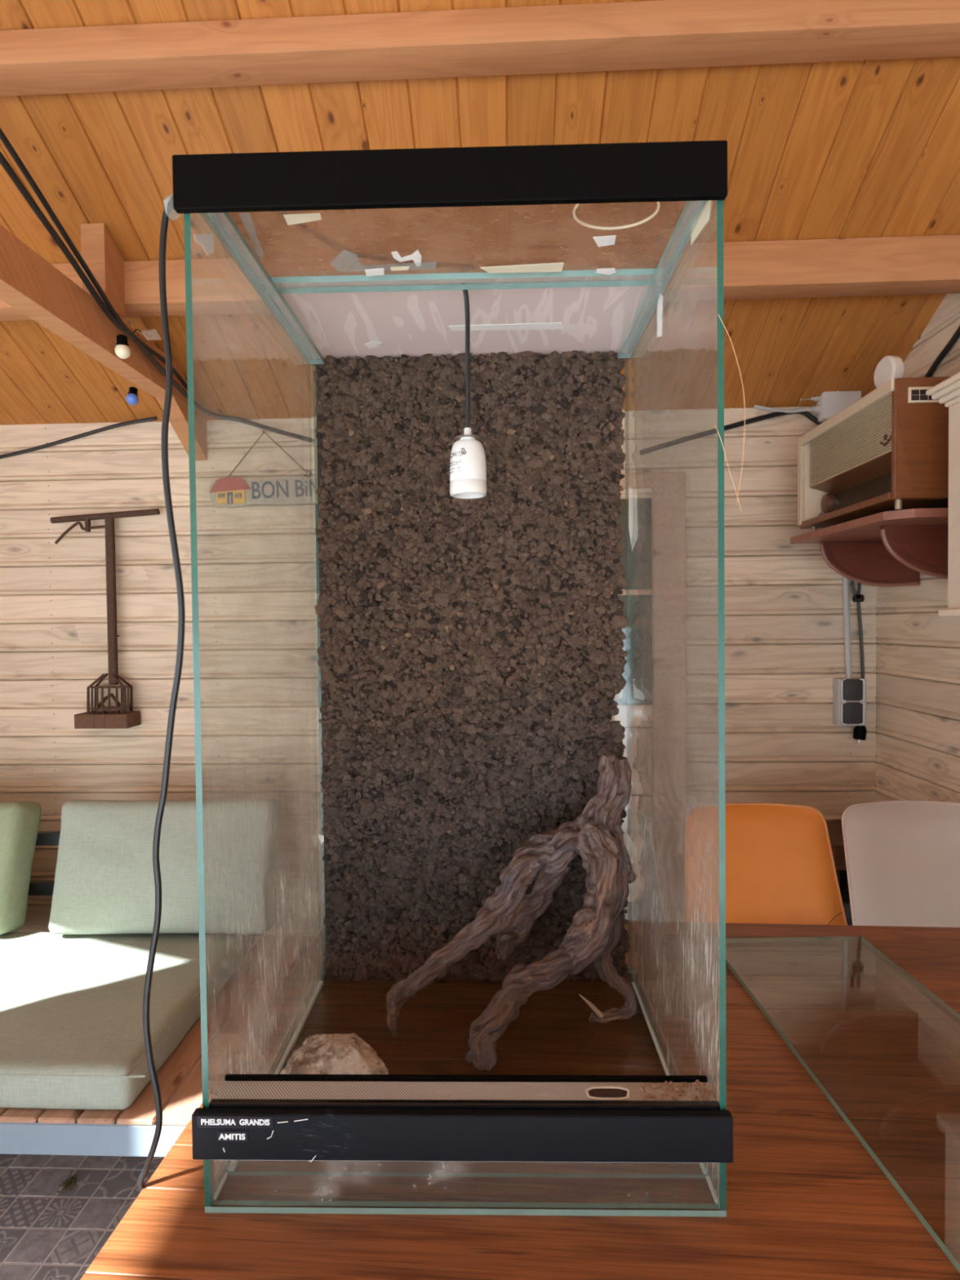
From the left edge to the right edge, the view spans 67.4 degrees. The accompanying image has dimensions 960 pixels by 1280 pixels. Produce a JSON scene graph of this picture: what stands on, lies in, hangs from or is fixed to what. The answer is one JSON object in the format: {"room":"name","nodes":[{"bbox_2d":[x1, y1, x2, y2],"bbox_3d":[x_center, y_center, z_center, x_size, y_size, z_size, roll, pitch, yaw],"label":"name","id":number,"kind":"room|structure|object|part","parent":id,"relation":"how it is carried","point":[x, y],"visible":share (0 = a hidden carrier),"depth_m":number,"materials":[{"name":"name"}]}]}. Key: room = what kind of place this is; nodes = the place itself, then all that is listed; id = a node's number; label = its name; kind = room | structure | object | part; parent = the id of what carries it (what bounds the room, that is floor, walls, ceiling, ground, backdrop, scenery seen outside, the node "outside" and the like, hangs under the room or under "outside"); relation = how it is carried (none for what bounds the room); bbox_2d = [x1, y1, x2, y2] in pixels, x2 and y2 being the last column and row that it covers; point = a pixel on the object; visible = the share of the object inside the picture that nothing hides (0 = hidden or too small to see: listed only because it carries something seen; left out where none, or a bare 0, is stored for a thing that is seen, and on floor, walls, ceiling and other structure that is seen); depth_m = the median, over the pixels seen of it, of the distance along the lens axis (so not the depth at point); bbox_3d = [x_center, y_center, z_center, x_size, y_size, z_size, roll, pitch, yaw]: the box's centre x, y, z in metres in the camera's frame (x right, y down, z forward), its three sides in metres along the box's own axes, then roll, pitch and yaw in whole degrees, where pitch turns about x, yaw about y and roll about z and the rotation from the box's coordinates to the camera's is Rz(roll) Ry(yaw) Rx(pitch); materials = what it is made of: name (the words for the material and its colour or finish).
{"room":"wooden cabin interior","nodes":[
{"label":"wooden cabin interior","id":0,"kind":"room"},
{"bbox_2d":[0,994,275,1279],"bbox_3d":[-0.514,1.364,-0.046,3.749,0.060,5.400,-1,1,2],"label":"floor","id":1,"kind":"structure","parent":0,"point":[46,1233],"depth_m":1.64,"materials":[{"name":"tile"}]},
{"bbox_2d":[56,1173,77,1192],"bbox_3d":[-0.978,1.291,1.711,0.040,0.011,0.056,-1,1,2],"label":"clump","id":2,"kind":"object","parent":1,"relation":"on","point":[68,1184],"visible":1,"depth_m":1.71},
{"bbox_2d":[0,831,317,1156],"bbox_3d":[-1.228,0.966,1.944,1.870,0.656,0.912,-1,1,2],"label":"bench","id":3,"kind":"object","parent":1,"relation":"on","point":[130,1131],"visible":0.21,"depth_m":1.57,"materials":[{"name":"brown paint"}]},
{"bbox_3d":[-1.423,0.816,2.367,1.450,0.042,0.025,-1,1,2],"label":"rail","id":4,"kind":"part","parent":3,"relation":"part of","materials":[{"name":"grey metal"}]},
{"bbox_3d":[-1.425,0.651,2.363,1.450,0.042,0.025,-1,1,2],"label":"rail","id":5,"kind":"part","parent":3,"relation":"part of","materials":[{"name":"grey metal"}]},
{"bbox_2d":[0,932,244,1109],"bbox_3d":[-1.367,0.930,1.843,1.383,0.107,0.673,-1,1,2],"label":"seat cushion","id":6,"kind":"object","parent":3,"relation":"on","point":[72,1030],"visible":0.89,"depth_m":1.73,"materials":[{"name":"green fabric"}]},
{"bbox_2d":[0,801,41,934],"bbox_3d":[-1.705,0.689,2.210,0.648,0.391,0.222,-1,1,5],"label":"cushion","id":7,"kind":"object","parent":6,"relation":"on","point":[20,821],"visible":1,"depth_m":2.16,"materials":[{"name":"green fabric"}]},
{"bbox_2d":[48,799,281,934],"bbox_3d":[-0.942,0.680,2.181,0.648,0.392,0.222,-1,1,1],"label":"cushion","id":8,"kind":"object","parent":6,"relation":"on","point":[104,883],"visible":0.97,"depth_m":2.10,"materials":[{"name":"green fabric"}]},
{"bbox_3d":[-0.738,0.825,2.365,0.040,0.405,0.025,-1,1,2],"label":"post","id":9,"kind":"part","parent":3,"relation":"part of","materials":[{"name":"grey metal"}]},
{"bbox_2d":[80,920,959,1279],"bbox_3d":[0.426,0.921,0.872,1.500,0.760,0.973,-1,1,4],"label":"dining table","id":10,"kind":"object","parent":1,"relation":"on","point":[806,1199],"visible":0.62,"depth_m":0.77,"materials":[{"name":"brown wood"}]},
{"bbox_2d":[165,140,745,1217],"bbox_3d":[-0.018,0.045,0.908,0.541,1.000,0.488,-1,1,1],"label":"terrarium","id":11,"kind":"object","parent":10,"relation":"on","point":[471,660],"visible":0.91,"depth_m":1.10,"materials":[{"name":"clear glass"}]},
{"bbox_2d":[137,194,185,1192],"bbox_3d":[-0.300,0.428,0.753,0.091,1.720,0.098,-1,1,2],"label":"power cable","id":12,"kind":"object","parent":11,"relation":"hanging from","point":[168,207],"visible":0.86,"depth_m":0.70,"materials":[{"name":"black plastic"}]},
{"bbox_3d":[-0.263,0.055,0.921,0.006,0.973,0.475,-1,1,1],"label":"glass","id":13,"kind":"part","parent":11,"relation":"part of","materials":[{"name":"clear glass"}]},
{"bbox_2d":[280,1032,388,1074],"bbox_3d":[-0.180,0.519,0.897,0.134,0.042,0.075,-1,1,-3],"label":"stone","id":14,"kind":"object","parent":11,"relation":"in","point":[320,1053],"visible":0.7,"depth_m":0.89,"materials":[{"name":"beige stone"}]},
{"bbox_2d":[282,213,486,498],"bbox_3d":[-0.111,-0.317,0.811,0.308,0.278,0.065,-2,2,-40],"label":"holder","id":15,"kind":"object","parent":11,"relation":"hanging from","point":[468,464],"visible":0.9,"depth_m":0.89,"materials":[{"name":"ceramic"}]},
{"bbox_3d":[-0.122,-0.359,0.807,0.286,0.195,0.052,-2,2,-35],"label":"cord","id":16,"kind":"part","parent":15,"relation":"part of","materials":[{"name":"black plastic"}]},
{"bbox_2d":[449,448,466,473],"bbox_3d":[-0.029,-0.221,0.888,0.026,0.029,0.006,1,2,40],"label":"print","id":17,"kind":"object","parent":15,"relation":"attached to","point":[458,455],"depth_m":0.88,"materials":[{"name":"grey paint"}]},
{"bbox_2d":[454,434,480,440],"bbox_3d":[-0.015,-0.254,0.903,0.034,0.003,0.034,-1,1,2],"label":"washer","id":18,"kind":"object","parent":15,"relation":"in","point":[464,437],"depth_m":0.89,"materials":[{"name":"metal"}]},
{"bbox_2d":[449,439,486,498],"bbox_3d":[-0.015,-0.214,0.904,0.047,0.067,0.047,-1,1,2],"label":"socket","id":19,"kind":"object","parent":15,"relation":"attached to","point":[468,464],"depth_m":0.89,"materials":[{"name":"ceramic"}]},
{"bbox_3d":[-0.029,-0.424,0.660,0.507,0.050,0.009,-1,1,1],"label":"rail","id":20,"kind":"part","parent":11,"relation":"part of","materials":[{"name":"black plastic"}]},
{"bbox_3d":[-0.025,-0.434,0.765,0.500,0.006,0.191,-1,1,1],"label":"lid glass","id":21,"kind":"part","parent":11,"relation":"part of","materials":[{"name":"clear glass"}]},
{"bbox_3d":[-0.018,0.468,0.681,0.509,0.044,0.011,-1,1,1],"label":"rail","id":22,"kind":"part","parent":11,"relation":"part of","materials":[{"name":"black plastic"}]},
{"bbox_2d":[213,1074,715,1178],"bbox_3d":[-0.016,0.493,0.714,0.489,0.102,0.047,-1,1,2],"label":"vent","id":23,"kind":"object","parent":11,"relation":"attached to","point":[620,1118],"depth_m":0.70,"materials":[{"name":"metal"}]},
{"bbox_3d":[-0.016,0.498,0.693,0.488,0.092,0.006,-1,1,1],"label":"glass","id":24,"kind":"part","parent":11,"relation":"part of","materials":[{"name":"clear glass"}]},
{"bbox_3d":[-0.010,0.542,0.927,0.500,0.006,0.475,-1,1,1],"label":"floor glass","id":25,"kind":"part","parent":11,"relation":"part of","materials":[{"name":"clear glass"}]},
{"bbox_3d":[-0.011,0.047,1.149,0.488,0.973,0.006,-1,1,1],"label":"glass","id":26,"kind":"part","parent":11,"relation":"part of","materials":[{"name":"clear glass"}]},
{"bbox_2d":[386,753,638,1071],"bbox_3d":[0.054,0.351,1.005,0.362,0.367,0.169,-1,2,-24],"label":"driftwood","id":27,"kind":"object","parent":11,"relation":"on","point":[596,835],"visible":1,"depth_m":1.00,"materials":[{"name":"brown wood"}]},
{"bbox_3d":[0.231,0.050,0.909,0.006,0.973,0.475,-1,1,1],"label":"glass","id":28,"kind":"part","parent":11,"relation":"part of","materials":[{"name":"clear glass"}]},
{"bbox_2d":[710,936,959,1272],"bbox_3d":[0.544,0.536,0.834,0.267,0.008,0.860,-1,1,-1],"label":"glass pane","id":29,"kind":"object","parent":10,"relation":"on","point":[942,1246],"visible":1,"depth_m":1.01,"materials":[{"name":"clear glass"}]},
{"bbox_2d":[621,806,666,921],"bbox_3d":[0.288,0.883,1.852,0.456,0.794,0.538,-1,1,2],"label":"dining chair","id":30,"kind":"object","parent":1,"relation":"on","point":[649,875],"visible":0.15,"depth_m":2.01,"materials":[{"name":"grey leather"}]},
{"bbox_2d":[683,802,847,924],"bbox_3d":[0.770,0.875,1.822,0.450,0.801,0.538,-1,1,2],"label":"dining chair","id":31,"kind":"object","parent":1,"relation":"on","point":[780,868],"visible":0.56,"depth_m":2.00,"materials":[{"name":"orange leather"}]},
{"bbox_2d":[826,821,852,925],"bbox_3d":[1.210,0.937,2.311,0.255,0.640,0.274,-1,1,2],"label":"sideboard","id":32,"kind":"object","parent":1,"relation":"on","point":[834,828],"visible":0.09,"depth_m":2.20,"materials":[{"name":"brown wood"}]},
{"bbox_2d":[841,800,959,927],"bbox_3d":[1.128,0.854,1.667,0.382,0.842,0.538,-1,1,2],"label":"dining chair","id":33,"kind":"object","parent":1,"relation":"on","point":[902,857],"visible":0.64,"depth_m":1.85,"materials":[{"name":"beige leather"}]},
{"bbox_2d":[0,405,879,989],"bbox_3d":[-0.421,0.244,2.559,3.749,2.051,0.074,-1,1,2],"label":"wall","id":34,"kind":"structure","parent":0,"point":[784,646],"depth_m":2.54,"materials":[{"name":"brown wood"}]},
{"bbox_2d":[0,224,207,460],"bbox_3d":[-1.039,-0.724,1.173,0.065,0.258,2.697,-1,1,2],"label":"tie beam","id":35,"kind":"structure","parent":34,"relation":"on","point":[29,283],"depth_m":1.78,"materials":[{"name":"brown wood"}]},
{"bbox_2d":[80,222,124,318],"bbox_3d":[-1.001,-0.977,1.915,0.062,0.205,0.094,-1,1,2],"label":"block","id":36,"kind":"object","parent":35,"relation":"on","point":[99,250],"visible":0.64,"depth_m":1.87,"materials":[{"name":"brown wood"}]},
{"bbox_2d":[0,127,314,458],"bbox_3d":[-1.163,-0.842,1.970,1.257,0.451,1.106,-1,1,2],"label":"string","id":37,"kind":"object","parent":35,"relation":"attached to","point":[122,350],"visible":0.96,"depth_m":1.88,"materials":[{"name":"black"}]},
{"bbox_2d":[114,333,130,359],"bbox_3d":[-0.943,-0.773,1.900,0.038,0.061,0.039,-1,1,2],"label":"bulb","id":38,"kind":"object","parent":37,"relation":"attached to","point":[122,350],"depth_m":1.89,"materials":[{"name":"white glass"}]},
{"bbox_2d":[125,386,138,405],"bbox_3d":[-1.089,-0.765,2.255,0.036,0.057,0.039,-1,1,2],"label":"bulb","id":39,"kind":"object","parent":37,"relation":"attached to","point":[132,398],"depth_m":2.25,"materials":[{"name":"blue glass"}]},
{"bbox_2d":[49,508,159,728],"bbox_3d":[-1.298,-0.075,2.502,0.379,0.755,0.092,-1,1,2],"label":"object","id":40,"kind":"object","parent":34,"relation":"hanging from","point":[95,719],"visible":1,"depth_m":2.49,"materials":[{"name":"brown wood"}]},
{"bbox_3d":[-1.389,-0.373,2.504,0.186,0.078,0.010,-1,1,2],"label":"trigger rod","id":41,"kind":"part","parent":40,"relation":"part of","materials":[{"name":"wood"}]},
{"bbox_3d":[-1.301,-0.430,2.499,0.379,0.044,0.020,-1,1,2],"label":"cross handle","id":42,"kind":"part","parent":40,"relation":"part of","materials":[{"name":"wood"}]},
{"bbox_3d":[-1.297,0.212,2.514,0.089,0.054,0.012,-1,1,2],"label":"lever","id":43,"kind":"part","parent":40,"relation":"part of","materials":[{"name":"wood"}]},
{"bbox_2d":[208,430,315,507],"bbox_3d":[-0.727,-0.595,2.499,0.430,0.264,0.039,-1,1,2],"label":"welcome sign","id":44,"kind":"object","parent":34,"relation":"attached to","point":[234,491],"visible":0.92,"depth_m":2.49,"materials":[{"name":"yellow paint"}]},
{"bbox_3d":[-0.866,-0.492,2.495,0.020,0.041,0.002,-1,1,2],"label":"house door","id":45,"kind":"part","parent":44,"relation":"part of","materials":[{"name":"white paint"}]},
{"bbox_2d":[610,471,686,922],"bbox_3d":[0.237,0.348,2.514,0.945,1.830,0.067,-1,1,2],"label":"door","id":46,"kind":"structure","parent":34,"relation":"in","point":[657,559],"depth_m":2.47,"materials":[{"name":"brown wood"}]},
{"bbox_3d":[0.231,0.266,2.513,0.735,0.075,0.034,-1,1,2],"label":"rail","id":47,"kind":"part","parent":46,"relation":"part of","materials":[{"name":"white wood"}]},
{"bbox_3d":[0.226,-0.144,2.506,0.735,0.745,0.008,-1,1,2],"label":"glass pane","id":48,"kind":"part","parent":46,"relation":"part of","materials":[{"name":"clear glass"}]},
{"bbox_3d":[0.233,0.425,2.524,0.735,0.235,0.020,-1,1,2],"label":"panel","id":49,"kind":"part","parent":46,"relation":"part of","materials":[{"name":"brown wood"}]},
{"bbox_3d":[0.238,0.880,2.535,0.735,0.665,0.020,-1,1,2],"label":"panel","id":50,"kind":"part","parent":46,"relation":"part of","materials":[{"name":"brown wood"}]},
{"bbox_3d":[0.654,0.359,2.496,0.110,1.800,0.060,-1,1,2],"label":"post","id":51,"kind":"part","parent":46,"relation":"part of","materials":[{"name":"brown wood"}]},
{"bbox_2d":[639,408,822,454],"bbox_3d":[0.867,-0.706,2.439,0.650,0.145,0.017,-1,1,2],"label":"cable","id":52,"kind":"object","parent":34,"relation":"attached to","point":[806,414],"visible":0.93,"depth_m":2.43,"materials":[{"name":"black plastic"}]},
{"bbox_2d":[753,390,861,422],"bbox_3d":[1.093,-0.785,2.409,0.335,0.108,0.059,-1,1,2],"label":"junction box","id":53,"kind":"object","parent":34,"relation":"attached to","point":[829,404],"visible":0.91,"depth_m":2.38,"materials":[{"name":"grey plastic"}]},
{"bbox_2d":[833,576,866,725],"bbox_3d":[1.248,-0.005,2.425,0.093,0.586,0.055,-1,1,2],"label":"wall socket","id":54,"kind":"object","parent":34,"relation":"attached to","point":[849,692],"visible":0.98,"depth_m":2.41,"materials":[{"name":"grey plastic"}]},
{"bbox_2d":[850,580,866,742],"bbox_3d":[1.275,0.069,2.424,0.053,0.557,0.040,-1,1,2],"label":"cable","id":55,"kind":"object","parent":54,"relation":"attached to","point":[860,732],"visible":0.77,"depth_m":2.42,"materials":[{"name":"black plastic"}]},
{"bbox_2d":[0,0,959,425],"bbox_3d":[-0.497,-1.369,-0.165,4.049,1.594,5.900,-1,1,2],"label":"ceiling","id":56,"kind":"structure","parent":0,"point":[855,148],"depth_m":1.72,"materials":[{"name":"brown wood"}]},
{"bbox_2d":[0,0,959,96],"bbox_3d":[-0.478,-1.230,1.510,3.549,0.071,0.090,-1,1,2],"label":"ceiling beam","id":57,"kind":"structure","parent":56,"relation":"attached to","point":[661,33],"depth_m":1.47,"materials":[{"name":"brown wood"}]},
{"bbox_2d":[0,235,959,320],"bbox_3d":[-0.457,-0.980,1.983,3.549,0.117,0.085,-1,1,2],"label":"ceiling beam","id":58,"kind":"structure","parent":56,"relation":"attached to","point":[911,264],"depth_m":1.90,"materials":[{"name":"brown wood"}]},
{"bbox_2d":[875,293,959,802],"bbox_3d":[1.270,-0.403,-0.211,0.072,3.442,5.300,-1,1,2],"label":"wall","id":59,"kind":"structure","parent":0,"point":[917,649],"depth_m":2.18,"materials":[{"name":"brown wood"}]},
{"bbox_2d":[790,507,948,586],"bbox_3d":[1.143,-0.236,1.968,0.361,0.162,0.565,-1,1,2],"label":"wall shelf","id":60,"kind":"object","parent":59,"relation":"attached to","point":[888,548],"visible":0.97,"depth_m":1.91,"materials":[{"name":"brown wood"}]},
{"bbox_2d":[797,377,950,531],"bbox_3d":[1.121,-0.467,1.939,0.305,0.300,0.554,-1,1,2],"label":"radio","id":61,"kind":"object","parent":60,"relation":"on","point":[887,450],"visible":0.84,"depth_m":1.79,"materials":[{"name":"brown wood"}]},
{"bbox_3d":[1.017,-0.399,2.111,0.022,0.060,0.060,-1,1,2],"label":"tuning knob","id":62,"kind":"part","parent":61,"relation":"part of","materials":[{"name":"brown wood"}]},
{"bbox_3d":[0.976,-0.481,1.948,0.014,0.268,0.546,-1,1,2],"label":"cream frame","id":63,"kind":"part","parent":61,"relation":"part of","materials":[{"name":"beige plastic"}]},
{"bbox_2d":[808,394,891,486],"bbox_3d":[0.983,-0.521,1.926,0.004,0.130,0.476,-1,1,2],"label":"grille","id":64,"kind":"object","parent":61,"relation":"attached to","point":[859,440],"depth_m":1.89,"materials":[{"name":"fabric"}]},
{"bbox_3d":[1.029,-0.392,1.927,0.060,0.075,0.476,-1,1,2],"label":"dial glass","id":65,"kind":"part","parent":61,"relation":"part of","materials":[{"name":"clear glass"}]},
{"bbox_2d":[873,355,903,387],"bbox_3d":[1.112,-0.694,1.961,0.052,0.155,0.094,-1,1,2],"label":"round speaker","id":66,"kind":"object","parent":61,"relation":"on","point":[889,367],"visible":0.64,"depth_m":1.94},
{"bbox_3d":[1.084,-0.568,1.664,0.185,0.036,0.004,-1,1,2],"label":"vent frame","id":67,"kind":"part","parent":61,"relation":"part of","materials":[{"name":"beige plastic"}]},
{"bbox_2d":[924,324,959,377],"bbox_3d":[1.311,-0.815,2.024,0.017,0.112,0.200,-1,1,2],"label":"cable","id":68,"kind":"object","parent":59,"relation":"attached to","point":[953,340],"visible":0.89,"depth_m":2.03,"materials":[{"name":"black plastic"}]},
{"bbox_2d":[925,372,959,616],"bbox_3d":[1.141,-0.299,1.305,0.310,0.505,0.612,-1,1,2],"label":"window frame","id":69,"kind":"structure","parent":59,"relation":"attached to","point":[947,392],"depth_m":1.56,"materials":[{"name":"beige paint"}]},
{"bbox_3d":[1.138,-0.529,1.299,0.310,0.046,0.612,-1,1,2],"label":"cornice","id":70,"kind":"part","parent":69,"relation":"part of","materials":[{"name":"beige paint"}]},
{"bbox_3d":[1.152,-0.055,1.300,0.292,0.016,0.592,-1,1,2],"label":"moulding","id":71,"kind":"part","parent":69,"relation":"part of","materials":[{"name":"beige paint"}]},
{"bbox_3d":[1.027,-0.283,1.294,0.018,0.443,0.580,-1,1,2],"label":"door frame","id":72,"kind":"part","parent":69,"relation":"part of","materials":[{"name":"beige paint"}]}
]}

